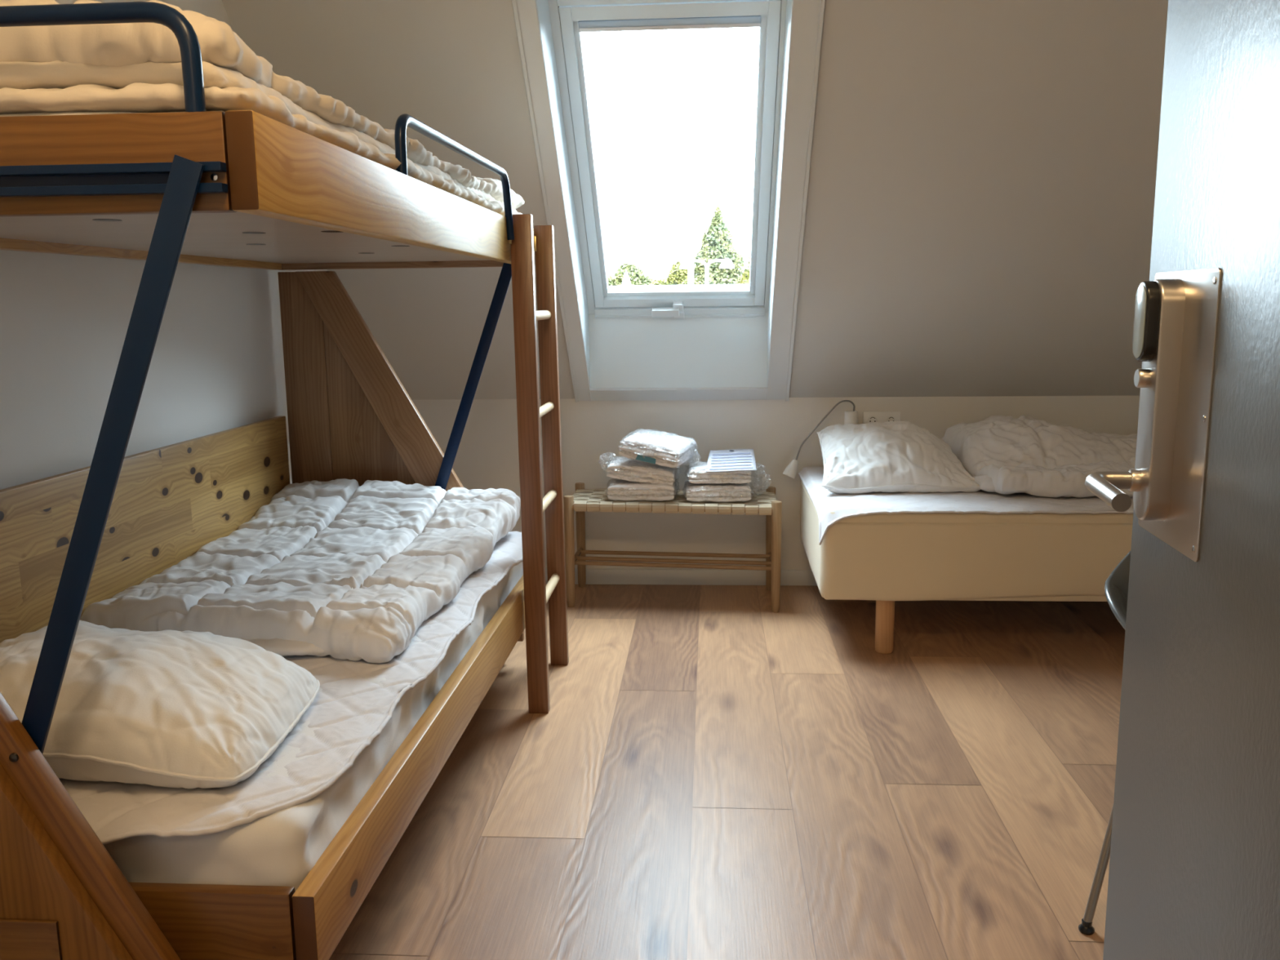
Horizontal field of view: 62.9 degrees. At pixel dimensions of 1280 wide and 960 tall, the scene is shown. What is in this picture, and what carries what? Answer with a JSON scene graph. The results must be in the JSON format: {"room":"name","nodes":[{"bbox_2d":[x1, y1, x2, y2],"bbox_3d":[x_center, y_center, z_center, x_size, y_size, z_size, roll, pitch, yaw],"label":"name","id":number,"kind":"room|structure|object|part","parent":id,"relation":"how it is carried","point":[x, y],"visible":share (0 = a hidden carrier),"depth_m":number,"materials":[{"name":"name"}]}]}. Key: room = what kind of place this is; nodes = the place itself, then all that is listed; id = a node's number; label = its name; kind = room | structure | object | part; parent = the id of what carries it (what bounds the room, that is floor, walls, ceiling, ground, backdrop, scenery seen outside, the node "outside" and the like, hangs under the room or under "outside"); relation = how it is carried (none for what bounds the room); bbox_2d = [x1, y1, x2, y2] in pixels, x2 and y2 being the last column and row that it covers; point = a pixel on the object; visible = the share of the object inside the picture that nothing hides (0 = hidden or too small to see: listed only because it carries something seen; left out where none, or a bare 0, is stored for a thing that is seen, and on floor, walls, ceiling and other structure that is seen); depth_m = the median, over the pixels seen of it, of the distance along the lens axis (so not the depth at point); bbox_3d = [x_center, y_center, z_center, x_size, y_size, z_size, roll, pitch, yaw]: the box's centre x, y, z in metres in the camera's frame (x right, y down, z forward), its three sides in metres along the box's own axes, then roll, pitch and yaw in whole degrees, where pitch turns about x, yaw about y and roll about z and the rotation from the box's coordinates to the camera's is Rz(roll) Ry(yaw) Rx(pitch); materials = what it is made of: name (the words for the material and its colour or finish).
{"room":"hostel bedroom","nodes":[
{"label":"hostel bedroom","id":0,"kind":"room"},
{"bbox_2d":[0,0,327,489],"bbox_3d":[-1.335,-0.357,2.207,0.120,2.400,4.485,0,10,4],"label":"wall","id":1,"kind":"structure","parent":0,"point":[216,365],"depth_m":2.50,"materials":[{"name":"white paint"}]},
{"bbox_2d":[222,0,1168,399],"bbox_3d":[0.738,-1.082,3.514,4.040,1.763,1.712,0,10,4],"label":"wall","id":2,"kind":"structure","parent":0,"point":[980,210],"depth_m":3.44,"materials":[{"name":"white paint"}]},
{"bbox_2d":[511,0,591,402],"bbox_3d":[-0.297,-0.987,3.530,0.068,1.592,1.538,0,10,4],"label":"trim","id":3,"kind":"structure","parent":2,"relation":"attached to","point":[525,11],"depth_m":3.49,"materials":[{"name":"white paint"}]},
{"bbox_2d":[535,0,792,388],"bbox_3d":[0.111,-0.955,3.641,0.757,1.362,1.344,0,10,4],"label":"window","id":4,"kind":"structure","parent":2,"relation":"in","point":[717,335],"depth_m":3.94,"materials":[{"name":"white paint"}]},
{"bbox_3d":[0.114,-0.692,4.248,0.134,0.072,0.061,0,10,4],"label":"handle","id":5,"kind":"part","parent":4,"relation":"part of","materials":[{"name":"white plastic"}]},
{"bbox_3d":[0.126,-1.110,3.755,0.686,0.967,0.937,0,10,4],"label":"sash","id":6,"kind":"part","parent":4,"relation":"part of","materials":[{"name":"white paint"}]},
{"bbox_2d":[589,386,768,400],"bbox_3d":[0.160,-0.365,4.363,0.740,0.070,0.070,0,10,4],"label":"trim","id":7,"kind":"structure","parent":2,"relation":"attached to","point":[743,393],"depth_m":4.35,"materials":[{"name":"white paint"}]},
{"bbox_2d":[766,0,825,401],"bbox_3d":[0.513,-0.986,3.475,0.090,1.593,1.540,0,10,4],"label":"trim","id":8,"kind":"structure","parent":2,"relation":"attached to","point":[807,15],"depth_m":3.46,"materials":[{"name":"white paint"}]},
{"bbox_2d":[328,583,1125,959],"bbox_3d":[0.444,1.042,1.367,4.501,0.120,6.800,0,10,4],"label":"floor","id":9,"kind":"structure","parent":0,"point":[710,772],"depth_m":2.58,"materials":[{"name":"brown wood"}]},
{"bbox_2d":[0,1,534,959],"bbox_3d":[-0.809,0.014,2.378,0.867,1.538,2.155,0,10,4],"label":"bunk bed","id":10,"kind":"object","parent":9,"relation":"on","point":[241,188],"visible":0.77,"depth_m":1.66,"materials":[{"name":"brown wood"}]},
{"bbox_3d":[-0.881,-0.498,1.302,0.692,0.168,0.023,0,10,4],"label":"guard rail","id":11,"kind":"part","parent":10,"relation":"part of","materials":[{"name":"blue paint"}]},
{"bbox_2d":[0,110,225,116],"bbox_3d":[-0.821,-0.585,2.311,0.761,0.097,1.991,0,10,4],"label":"mattress","id":12,"kind":"object","parent":10,"relation":"on","point":[47,113],"visible":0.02,"depth_m":1.33,"materials":[{"name":"white fabric"}]},
{"bbox_2d":[0,82,521,216],"bbox_3d":[-0.808,-0.654,2.317,0.801,0.038,2.055,0,10,4],"label":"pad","id":13,"kind":"object","parent":12,"relation":"on","point":[135,97],"visible":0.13,"depth_m":1.32,"materials":[{"name":"beige fabric"}]},
{"bbox_2d":[0,0,524,211],"bbox_3d":[-0.807,-0.728,2.333,0.757,0.129,2.075,0,10,4],"label":"duvet","id":14,"kind":"object","parent":13,"relation":"on","point":[115,55],"visible":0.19,"depth_m":1.34,"materials":[{"name":"beige fabric"}]},
{"bbox_3d":[-1.220,-0.561,2.342,0.030,0.119,1.993,0,10,4],"label":"wall rail","id":15,"kind":"part","parent":10,"relation":"part of","materials":[{"name":"brown wood"}]},
{"bbox_3d":[-0.822,-0.529,2.320,0.768,0.014,1.993,0,10,4],"label":"panel","id":16,"kind":"part","parent":10,"relation":"part of","materials":[{"name":"laminate"}]},
{"bbox_3d":[-1.085,-0.037,3.468,0.138,1.282,0.023,0,10,4],"label":"post","id":17,"kind":"part","parent":10,"relation":"part of","materials":[{"name":"brown wood"}]},
{"bbox_2d":[103,549,523,891],"bbox_3d":[-0.821,0.418,2.471,0.796,0.197,1.929,0,10,4],"label":"mattress","id":18,"kind":"object","parent":10,"relation":"on","point":[281,848],"visible":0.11,"depth_m":1.53,"materials":[{"name":"white fabric"}]},
{"bbox_2d":[58,531,522,844],"bbox_3d":[-0.794,0.344,2.429,0.820,0.046,1.943,0,10,4],"label":"pad","id":19,"kind":"object","parent":18,"relation":"on","point":[350,711],"visible":0.23,"depth_m":1.73,"materials":[{"name":"white fabric"}]},
{"bbox_2d":[0,620,319,788],"bbox_3d":[-0.891,0.346,1.819,0.640,0.161,0.540,0,10,4],"label":"pillow","id":20,"kind":"object","parent":19,"relation":"on","point":[171,708],"visible":0.87,"depth_m":1.64,"materials":[{"name":"white fabric"}]},
{"bbox_2d":[80,478,520,663],"bbox_3d":[-0.805,0.183,2.753,0.796,0.173,1.312,0,10,4],"label":"duvet","id":21,"kind":"object","parent":19,"relation":"on","point":[341,569],"visible":0.93,"depth_m":2.56,"materials":[{"name":"white fabric"}]},
{"bbox_3d":[-0.419,-0.562,2.289,0.037,0.119,2.055,0,10,4],"label":"rail","id":22,"kind":"part","parent":10,"relation":"part of","materials":[{"name":"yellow wood"}]},
{"bbox_3d":[-0.405,0.487,2.459,0.034,0.125,1.979,0,9,4],"label":"rail","id":23,"kind":"part","parent":10,"relation":"part of","materials":[{"name":"brown wood"}]},
{"bbox_3d":[-0.402,-0.670,2.396,0.027,0.184,0.936,0,10,6],"label":"guard rail","id":24,"kind":"part","parent":10,"relation":"part of","materials":[{"name":"black metal"}]},
{"bbox_2d":[508,213,568,713],"bbox_3d":[-0.305,-0.055,3.209,0.080,1.446,0.461,0,10,4],"label":"ladder","id":25,"kind":"object","parent":10,"relation":"attached to","point":[529,411],"visible":0.87,"depth_m":3.08,"materials":[{"name":"brown wood"}]},
{"bbox_2d":[563,482,782,613],"bbox_3d":[0.139,0.265,4.265,0.862,0.452,0.356,0,10,6],"label":"bench","id":26,"kind":"object","parent":9,"relation":"on","point":[597,500],"visible":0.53,"depth_m":4.16,"materials":[{"name":"brown wood"}]},
{"bbox_3d":[-0.280,0.286,4.169,0.041,0.452,0.041,0,10,4],"label":"leg","id":27,"kind":"part","parent":26,"relation":"part of","materials":[{"name":"brown wood"}]},
{"bbox_3d":[-0.252,0.236,4.464,0.041,0.452,0.041,0,10,4],"label":"leg","id":28,"kind":"part","parent":26,"relation":"part of","materials":[{"name":"brown wood"}]},
{"bbox_2d":[606,478,679,501],"bbox_3d":[0.012,0.028,4.223,0.303,0.074,0.251,0,10,5],"label":"pack","id":29,"kind":"object","parent":26,"relation":"on","point":[618,489],"visible":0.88,"depth_m":4.12,"materials":[{"name":"white fabric"}]},
{"bbox_2d":[598,453,679,484],"bbox_3d":[-0.005,-0.052,4.215,0.337,0.123,0.248,0,10,6],"label":"pack","id":30,"kind":"object","parent":29,"relation":"on","point":[622,468],"visible":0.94,"depth_m":4.12,"materials":[{"name":"white fabric"}]},
{"bbox_2d":[618,428,697,467],"bbox_3d":[0.072,-0.129,4.166,0.278,0.130,0.241,3,10,21],"label":"pack","id":31,"kind":"object","parent":30,"relation":"on","point":[649,446],"visible":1,"depth_m":4.09,"materials":[{"name":"white"}]},
{"bbox_3d":[0.123,0.109,4.088,0.787,0.033,0.028,1,10,7],"label":"seat rail","id":32,"kind":"part","parent":26,"relation":"part of","materials":[{"name":"brown wood"}]},
{"bbox_3d":[0.134,0.085,4.234,0.844,0.043,0.379,0,10,4],"label":"woven seat","id":33,"kind":"part","parent":26,"relation":"part of","materials":[{"name":"beige"}]},
{"bbox_2d":[682,466,771,502],"bbox_3d":[0.350,0.009,4.184,0.366,0.118,0.254,0,10,3],"label":"pack","id":34,"kind":"object","parent":26,"relation":"on","point":[695,492],"visible":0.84,"depth_m":4.08,"materials":[{"name":"white fabric"}]},
{"bbox_2d":[682,450,764,483],"bbox_3d":[0.330,-0.073,4.174,0.341,0.143,0.243,0,10,3],"label":"pack","id":35,"kind":"object","parent":34,"relation":"on","point":[697,473],"visible":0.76,"depth_m":4.08,"materials":[{"name":"white"}]},
{"bbox_2d":[705,448,756,471],"bbox_3d":[0.366,-0.080,4.180,0.196,0.053,0.277,0,10,6],"label":"leaflet","id":36,"kind":"object","parent":35,"relation":"on","point":[735,460],"visible":1,"depth_m":4.15,"materials":[{"name":"white paper"}]},
{"bbox_3d":[0.546,0.248,4.377,0.041,0.440,0.041,0,10,4],"label":"leg","id":37,"kind":"part","parent":26,"relation":"part of","materials":[{"name":"brown wood"}]},
{"bbox_3d":[0.529,0.300,4.066,0.041,0.440,0.041,0,10,4],"label":"leg","id":38,"kind":"part","parent":26,"relation":"part of","materials":[{"name":"brown wood"}]},
{"bbox_2d":[800,478,1133,653],"bbox_3d":[1.640,0.278,3.910,2.006,0.510,0.911,0,10,4],"label":"bed","id":39,"kind":"object","parent":9,"relation":"on","point":[885,558],"visible":0.46,"depth_m":3.48,"materials":[{"name":"beige fabric"}]},
{"bbox_3d":[0.845,0.494,3.610,0.063,0.203,0.063,0,10,4],"label":"leg","id":40,"kind":"part","parent":39,"relation":"part of","materials":[{"name":"brown wood"}]},
{"bbox_3d":[1.641,0.308,3.915,1.979,0.052,0.887,0,10,4],"label":"frame","id":41,"kind":"part","parent":39,"relation":"part of","materials":[{"name":"beige"}]},
{"bbox_2d":[798,466,1133,545],"bbox_3d":[1.624,0.079,3.859,2.000,0.122,0.930,0,10,4],"label":"sheet","id":42,"kind":"object","parent":39,"relation":"on","point":[845,505],"visible":0.21,"depth_m":3.55,"materials":[{"name":"white fabric"}]},
{"bbox_2d":[817,421,980,493],"bbox_3d":[0.947,-0.095,3.906,0.578,0.221,0.472,0,10,4],"label":"pillow","id":43,"kind":"object","parent":42,"relation":"on","point":[889,456],"visible":1,"depth_m":3.79,"materials":[{"name":"white fabric"}]},
{"bbox_2d":[941,415,1137,497],"bbox_3d":[1.703,-0.102,3.880,1.029,0.221,0.715,0,10,4],"label":"duvet","id":44,"kind":"object","parent":42,"relation":"on","point":[1003,455],"visible":0.59,"depth_m":3.82,"materials":[{"name":"white fabric"}]},
{"bbox_3d":[1.637,0.050,3.872,2.006,0.047,0.911,0,10,4],"label":"mattress","id":45,"kind":"part","parent":39,"relation":"part of","materials":[{"name":"beige fabric"}]},
{"bbox_2d":[1078,551,1130,935],"bbox_3d":[1.295,0.441,2.173,0.629,0.776,0.826,4,11,25],"label":"shell chair","id":46,"kind":"object","parent":9,"relation":"on","point":[1116,585],"visible":0.14,"depth_m":2.20,"materials":[{"name":"grey"}]},
{"bbox_3d":[0.927,0.642,2.034,0.203,0.409,0.017,-9,12,-40],"label":"leg","id":47,"kind":"part","parent":46,"relation":"part of","materials":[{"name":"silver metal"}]},
{"bbox_2d":[1084,0,1279,959],"bbox_3d":[0.507,0.023,0.826,0.125,2.052,0.863,1,10,8],"label":"door","id":48,"kind":"structure","parent":9,"relation":"on","point":[1194,871],"depth_m":1.04,"materials":[{"name":"grey paint"}]},
{"bbox_3d":[0.520,0.011,1.119,0.065,0.025,0.120,1,10,8],"label":"handle","id":49,"kind":"part","parent":48,"relation":"part of","materials":[{"name":"silver metal"}]},
{"bbox_3d":[0.574,-0.075,1.120,0.002,0.292,0.186,1,10,8],"label":"lock plate","id":50,"kind":"part","parent":48,"relation":"part of","materials":[{"name":"silver metal"}]},
{"bbox_2d":[412,395,1139,569],"bbox_3d":[0.807,0.032,4.536,4.040,0.805,0.250,0,10,4],"label":"wall","id":51,"kind":"structure","parent":0,"point":[486,457],"depth_m":4.43,"materials":[{"name":"white paint"}]},
{"bbox_2d":[545,568,817,586],"bbox_3d":[0.803,0.418,4.467,3.840,0.068,0.014,0,10,4],"label":"baseboard","id":52,"kind":"structure","parent":51,"relation":"attached to","point":[593,576],"depth_m":4.50,"materials":[{"name":"white paint"}]},
{"bbox_2d":[782,400,857,479],"bbox_3d":[0.744,-0.168,4.314,0.320,0.320,0.054,-3,10,-11],"label":"wall lamp","id":53,"kind":"object","parent":51,"relation":"attached to","point":[851,416],"visible":0.94,"depth_m":4.30,"materials":[{"name":"white plastic"}]},
{"bbox_2d":[862,411,900,423],"bbox_3d":[1.003,-0.245,4.340,0.153,0.077,0.014,0,10,4],"label":"power socket","id":54,"kind":"object","parent":51,"relation":"attached to","point":[868,416],"visible":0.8,"depth_m":4.33,"materials":[{"name":"white plastic"}]},
{"bbox_2d":[867,416,877,422],"bbox_3d":[0.965,-0.243,4.339,0.043,0.043,0.002,0,10,4],"label":"socket","id":55,"kind":"object","parent":54,"relation":"attached to","point":[870,419],"depth_m":4.34,"materials":[{"name":"white plastic"}]},
{"bbox_2d":[885,416,896,422],"bbox_3d":[1.041,-0.244,4.334,0.043,0.043,0.002,0,10,4],"label":"socket","id":56,"kind":"object","parent":54,"relation":"attached to","point":[887,418],"depth_m":4.33,"materials":[{"name":"white plastic"}]},
{"label":"outside","id":57,"kind":"structure","parent":0,"visible":0},
{"label":"ground","id":58,"kind":"structure","parent":57,"visible":0},
{"bbox_2d":[621,271,631,285],"bbox_3d":[3.339,-2.905,27.237,21.200,4.970,5.000,0,10,4],"label":"building","id":59,"kind":"structure","parent":58,"relation":"on","point":[626,282],"depth_m":24.87,"materials":[{"name":"white"}]},
{"bbox_2d":[607,262,655,285],"bbox_3d":[-0.995,-11.889,74.315,5.644,7.093,2.735,0,10,4],"label":"broadleaf tree","id":60,"kind":"object","parent":58,"relation":"on","point":[638,278],"visible":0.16,"depth_m":73.34,"materials":[{"name":"green plant"}]},
{"bbox_2d":[648,260,688,285],"bbox_3d":[0.835,-10.308,65.746,5.484,6.788,2.540,5,11,30],"label":"shrub","id":61,"kind":"object","parent":58,"relation":"on","point":[676,276],"visible":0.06,"depth_m":64.43,"materials":[{"name":"green plant"}]},
{"bbox_2d":[688,231,693,284],"bbox_3d":[1.098,-2.419,22.388,0.170,5.680,0.170,0,10,4],"label":"flagpole","id":62,"kind":"object","parent":58,"relation":"on","point":[691,237],"visible":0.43,"depth_m":21.97,"materials":[{"name":"white metal"}]},
{"bbox_2d":[679,257,734,284],"bbox_3d":[1.530,-2.418,23.884,1.240,5.170,0.332,0,10,4],"label":"street lamp","id":63,"kind":"object","parent":58,"relation":"on","point":[726,263],"visible":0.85,"depth_m":23.43,"materials":[{"name":"white metal"}]},
{"bbox_3d":[1.313,-4.857,23.484,0.426,0.189,0.060,0,10,4],"label":"arm","id":64,"kind":"part","parent":63,"relation":"part of","materials":[{"name":"white metal"}]},
{"bbox_3d":[1.688,-4.857,23.459,0.426,0.189,0.060,0,10,4],"label":"arm","id":65,"kind":"part","parent":63,"relation":"part of","materials":[{"name":"white"}]},
{"bbox_2d":[679,204,745,284],"bbox_3d":[4.351,-10.583,58.875,8.763,9.539,7.838,2,10,15],"label":"conifer","id":66,"kind":"object","parent":58,"relation":"on","point":[717,242],"visible":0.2,"depth_m":57.88,"materials":[{"name":"green plant"}]},
{"bbox_2d":[738,256,750,284],"bbox_3d":[13.359,-13.257,64.131,25.539,14.223,11.740,-7,12,-35],"label":"broadleaf tree","id":67,"kind":"object","parent":58,"relation":"on","point":[745,276],"visible":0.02,"depth_m":54.40,"materials":[{"name":"green plant"}]}
]}

